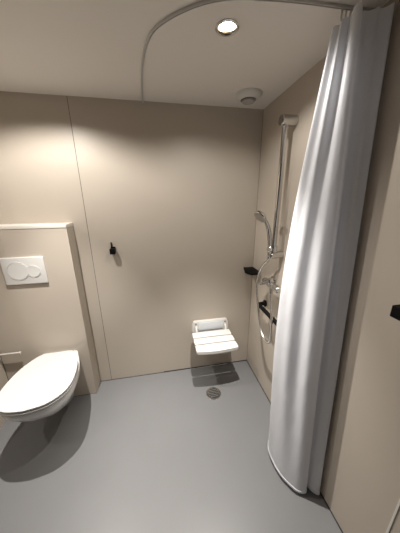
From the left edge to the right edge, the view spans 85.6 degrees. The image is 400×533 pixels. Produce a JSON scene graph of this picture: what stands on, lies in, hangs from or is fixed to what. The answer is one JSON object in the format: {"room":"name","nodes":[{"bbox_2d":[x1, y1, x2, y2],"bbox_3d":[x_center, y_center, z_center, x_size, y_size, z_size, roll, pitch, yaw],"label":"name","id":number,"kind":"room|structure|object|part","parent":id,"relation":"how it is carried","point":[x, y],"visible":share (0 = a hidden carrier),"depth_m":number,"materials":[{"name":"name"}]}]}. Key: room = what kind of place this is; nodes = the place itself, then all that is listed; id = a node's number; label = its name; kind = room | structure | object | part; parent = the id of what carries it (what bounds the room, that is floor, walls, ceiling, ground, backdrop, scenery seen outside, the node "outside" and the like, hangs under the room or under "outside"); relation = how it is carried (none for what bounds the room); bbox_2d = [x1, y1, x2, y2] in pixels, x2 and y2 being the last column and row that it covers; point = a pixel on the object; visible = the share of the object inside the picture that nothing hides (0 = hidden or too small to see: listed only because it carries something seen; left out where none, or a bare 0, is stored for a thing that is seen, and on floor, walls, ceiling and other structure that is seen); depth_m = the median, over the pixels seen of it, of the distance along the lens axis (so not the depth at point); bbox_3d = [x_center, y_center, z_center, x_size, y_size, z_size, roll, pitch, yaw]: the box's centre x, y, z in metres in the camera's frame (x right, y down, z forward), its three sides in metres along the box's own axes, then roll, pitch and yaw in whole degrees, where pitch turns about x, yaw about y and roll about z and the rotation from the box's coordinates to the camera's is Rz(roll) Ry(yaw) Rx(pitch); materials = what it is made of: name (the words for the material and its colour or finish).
{"room":"bathroom","nodes":[
{"label":"bathroom","id":0,"kind":"room"},
{"bbox_2d":[0,357,7,428],"bbox_3d":[-1.420,0.149,1.089,0.100,2.100,0.800,-4,17,-10],"label":"wall","id":1,"kind":"structure","parent":0,"point":[3,377],"depth_m":1.54,"materials":[{"name":"beige paint"}]},
{"bbox_2d":[0,351,21,355],"bbox_3d":[-1.338,0.613,1.512,0.151,0.044,0.044,-4,17,-10],"label":"toilet roll holder","id":2,"kind":"object","parent":1,"relation":"attached to","point":[12,353],"visible":1,"depth_m":1.51,"materials":[{"name":"metal"}]},
{"bbox_3d":[-1.337,0.612,1.512,0.141,0.011,0.014,-4,17,-10],"label":"arm","id":3,"kind":"part","parent":2,"relation":"part of","materials":[{"name":"metal"}]},
{"bbox_2d":[0,91,262,380],"bbox_3d":[-0.507,-0.042,1.688,2.125,2.100,0.100,-4,17,-10],"label":"wall","id":4,"kind":"structure","parent":0,"point":[173,187],"depth_m":1.55,"materials":[{"name":"beige paint"}]},
{"bbox_2d":[67,99,111,378],"bbox_3d":[-0.784,-0.011,1.593,0.004,2.100,0.005,-4,17,-10],"label":"trim","id":5,"kind":"structure","parent":4,"relation":"attached to","point":[67,99],"depth_m":1.51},
{"bbox_2d":[109,242,115,254],"bbox_3d":[-0.630,-0.132,1.556,0.035,0.082,0.050,-4,17,-10],"label":"wall hook","id":6,"kind":"object","parent":4,"relation":"attached to","point":[112,250],"visible":1,"depth_m":1.54,"materials":[{"name":"black metal"}]},
{"bbox_2d":[104,360,245,380],"bbox_3d":[-0.204,0.955,1.996,1.344,0.009,0.003,-4,17,-10],"label":"baseboard","id":7,"kind":"structure","parent":4,"relation":"attached to","point":[240,360],"depth_m":2.01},
{"bbox_2d":[192,317,237,354],"bbox_3d":[0.115,0.568,1.774,0.335,0.127,0.316,-4,17,-10],"label":"shower seat","id":8,"kind":"object","parent":4,"relation":"attached to","point":[217,341],"visible":1,"depth_m":1.79,"materials":[{"name":"white plastic"}]},
{"bbox_3d":[0.091,0.517,1.910,0.329,0.108,0.022,-4,17,-10],"label":"wall plate","id":9,"kind":"part","parent":8,"relation":"part of","materials":[{"name":"white plastic"}]},
{"bbox_2d":[247,109,263,348],"bbox_3d":[0.448,-0.090,1.805,0.002,2.091,0.002,-4,17,-10],"label":"trim","id":10,"kind":"structure","parent":4,"relation":"attached to","point":[263,109],"depth_m":1.73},
{"bbox_2d":[0,361,341,532],"bbox_3d":[-0.616,1.404,0.724,2.850,0.100,2.700,-4,17,-10],"label":"floor","id":11,"kind":"structure","parent":0,"point":[151,453],"depth_m":1.28,"materials":[{"name":"grey plastic"}]},
{"bbox_2d":[0,222,100,396],"bbox_3d":[-1.143,0.384,1.574,0.583,1.362,0.123,-4,17,-10],"label":"half wall","id":12,"kind":"structure","parent":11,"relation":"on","point":[37,319],"depth_m":1.49,"materials":[{"name":"beige paint"}]},
{"bbox_2d":[0,256,48,284],"bbox_3d":[-1.133,0.028,1.397,0.244,0.180,0.014,-4,17,-10],"label":"flush plate","id":13,"kind":"object","parent":12,"relation":"attached to","point":[17,270],"visible":1,"depth_m":1.39,"materials":[{"name":"white plastic"}]},
{"bbox_2d":[0,350,79,421],"bbox_3d":[-0.982,0.850,1.413,0.384,0.352,0.510,-4,17,-12],"label":"toilet","id":14,"kind":"object","parent":12,"relation":"attached to","point":[44,386],"visible":1,"depth_m":1.28,"materials":[{"name":"white ceramic"}]},
{"bbox_3d":[-0.979,0.709,1.350,0.384,0.010,0.472,-4,17,-12],"label":"seat","id":15,"kind":"part","parent":14,"relation":"part of","materials":[{"name":"white plastic"}]},
{"bbox_2d":[206,387,220,399],"bbox_3d":[0.110,1.028,1.756,0.120,0.005,0.120,-4,17,-10],"label":"floor drain","id":16,"kind":"object","parent":11,"relation":"on","point":[213,393],"visible":1,"depth_m":1.75,"materials":[{"name":"silver metal"}]},
{"bbox_2d":[0,0,389,108],"bbox_3d":[-0.633,-0.699,0.080,2.850,0.100,2.700,-4,17,-10],"label":"ceiling","id":17,"kind":"structure","parent":0,"point":[80,48],"depth_m":0.89,"materials":[{"name":"paint"}]},
{"bbox_2d":[215,19,238,36],"bbox_3d":[0.099,-0.881,0.782,0.085,0.035,0.085,-4,17,-10],"label":"recessed light","id":18,"kind":"object","parent":17,"relation":"in","point":[225,27],"visible":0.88,"depth_m":0.79,"materials":[{"name":"silver metal"}]},
{"bbox_2d":[235,88,262,104],"bbox_3d":[0.289,-1.001,1.290,0.160,0.046,0.160,-4,17,-10],"label":"valve","id":19,"kind":"object","parent":17,"relation":"attached to","point":[247,96],"visible":1,"depth_m":1.25,"materials":[{"name":"white plastic"}]},
{"bbox_2d":[141,0,374,102],"bbox_3d":[0.006,-0.894,0.889,1.170,0.010,0.395,11,21,33],"label":"rail","id":20,"kind":"object","parent":17,"relation":"attached to","point":[316,3],"visible":0.9,"depth_m":0.70,"materials":[{"name":"metal"}]},
{"bbox_2d":[268,1,394,494],"bbox_3d":[0.504,0.165,0.962,0.197,2.070,0.317,-4,17,-10],"label":"shower curtain","id":21,"kind":"object","parent":20,"relation":"hanging from","point":[327,214],"visible":1,"depth_m":0.86,"materials":[{"name":"white fabric"}]},
{"bbox_2d":[247,0,399,532],"bbox_3d":[0.736,0.283,0.594,0.100,2.100,2.600,-4,17,-10],"label":"wall","id":22,"kind":"structure","parent":0,"point":[360,481],"depth_m":0.87,"materials":[{"name":"beige paint"}]},
{"bbox_2d":[244,267,258,274],"bbox_3d":[0.410,0.035,1.743,0.112,0.018,0.176,-4,17,-10],"label":"corner shelf","id":23,"kind":"object","parent":22,"relation":"attached to","point":[248,270],"visible":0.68,"depth_m":1.71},
{"bbox_2d":[259,300,276,325],"bbox_3d":[0.504,0.348,1.429,0.074,0.052,0.510,-4,17,-10],"label":"handrail","id":24,"kind":"object","parent":22,"relation":"attached to","point":[264,302],"visible":0.46,"depth_m":1.53,"materials":[{"name":"black metal"}]},
{"bbox_2d":[260,275,280,292],"bbox_3d":[0.460,0.121,1.415,0.139,0.096,0.218,-4,17,-10],"label":"shower mixer","id":25,"kind":"object","parent":22,"relation":"attached to","point":[270,282],"visible":0.77,"depth_m":1.40,"materials":[{"name":"silver metal"}]},
{"bbox_2d":[256,255,272,343],"bbox_3d":[0.449,0.208,1.461,0.055,0.596,0.257,-4,17,-10],"label":"shower hose","id":26,"kind":"object","parent":25,"relation":"attached to","point":[268,257],"visible":0.98,"depth_m":1.44,"materials":[{"name":"silver metal"}]},
{"bbox_2d":[267,114,298,258],"bbox_3d":[0.467,-0.428,1.259,0.112,0.790,0.060,-4,17,-10],"label":"shower rail","id":27,"kind":"object","parent":22,"relation":"attached to","point":[285,120],"visible":0.93,"depth_m":1.22,"materials":[{"name":"silver metal"}]},
{"bbox_2d":[254,211,271,255],"bbox_3d":[0.382,-0.196,1.308,0.118,0.275,0.078,3,17,12],"label":"shower head","id":28,"kind":"object","parent":27,"relation":"attached to","point":[259,215],"visible":0.97,"depth_m":1.30,"materials":[{"name":"silver metal"}]},
{"bbox_3d":[0.409,-0.181,1.324,0.075,0.236,0.026,-4,17,-10],"label":"handle","id":29,"kind":"part","parent":28,"relation":"part of","materials":[{"name":"silver metal"}]},
{"bbox_2d":[246,360,342,532],"bbox_3d":[0.602,1.143,1.361,0.003,0.008,1.600,-4,17,-10],"label":"baseboard","id":30,"kind":"structure","parent":22,"relation":"attached to","point":[246,360],"depth_m":1.12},
{"bbox_2d":[386,499,399,532],"bbox_3d":[0.685,0.286,0.584,0.004,2.100,0.007,-4,17,-10],"label":"trim","id":31,"kind":"structure","parent":22,"relation":"attached to","point":[398,504],"depth_m":0.77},
{"bbox_2d":[390,304,399,320],"bbox_3d":[0.636,0.124,0.672,0.050,0.082,0.035,-4,17,-10],"label":"wall hook","id":32,"kind":"object","parent":22,"relation":"attached to","point":[395,311],"visible":1,"depth_m":0.68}
]}

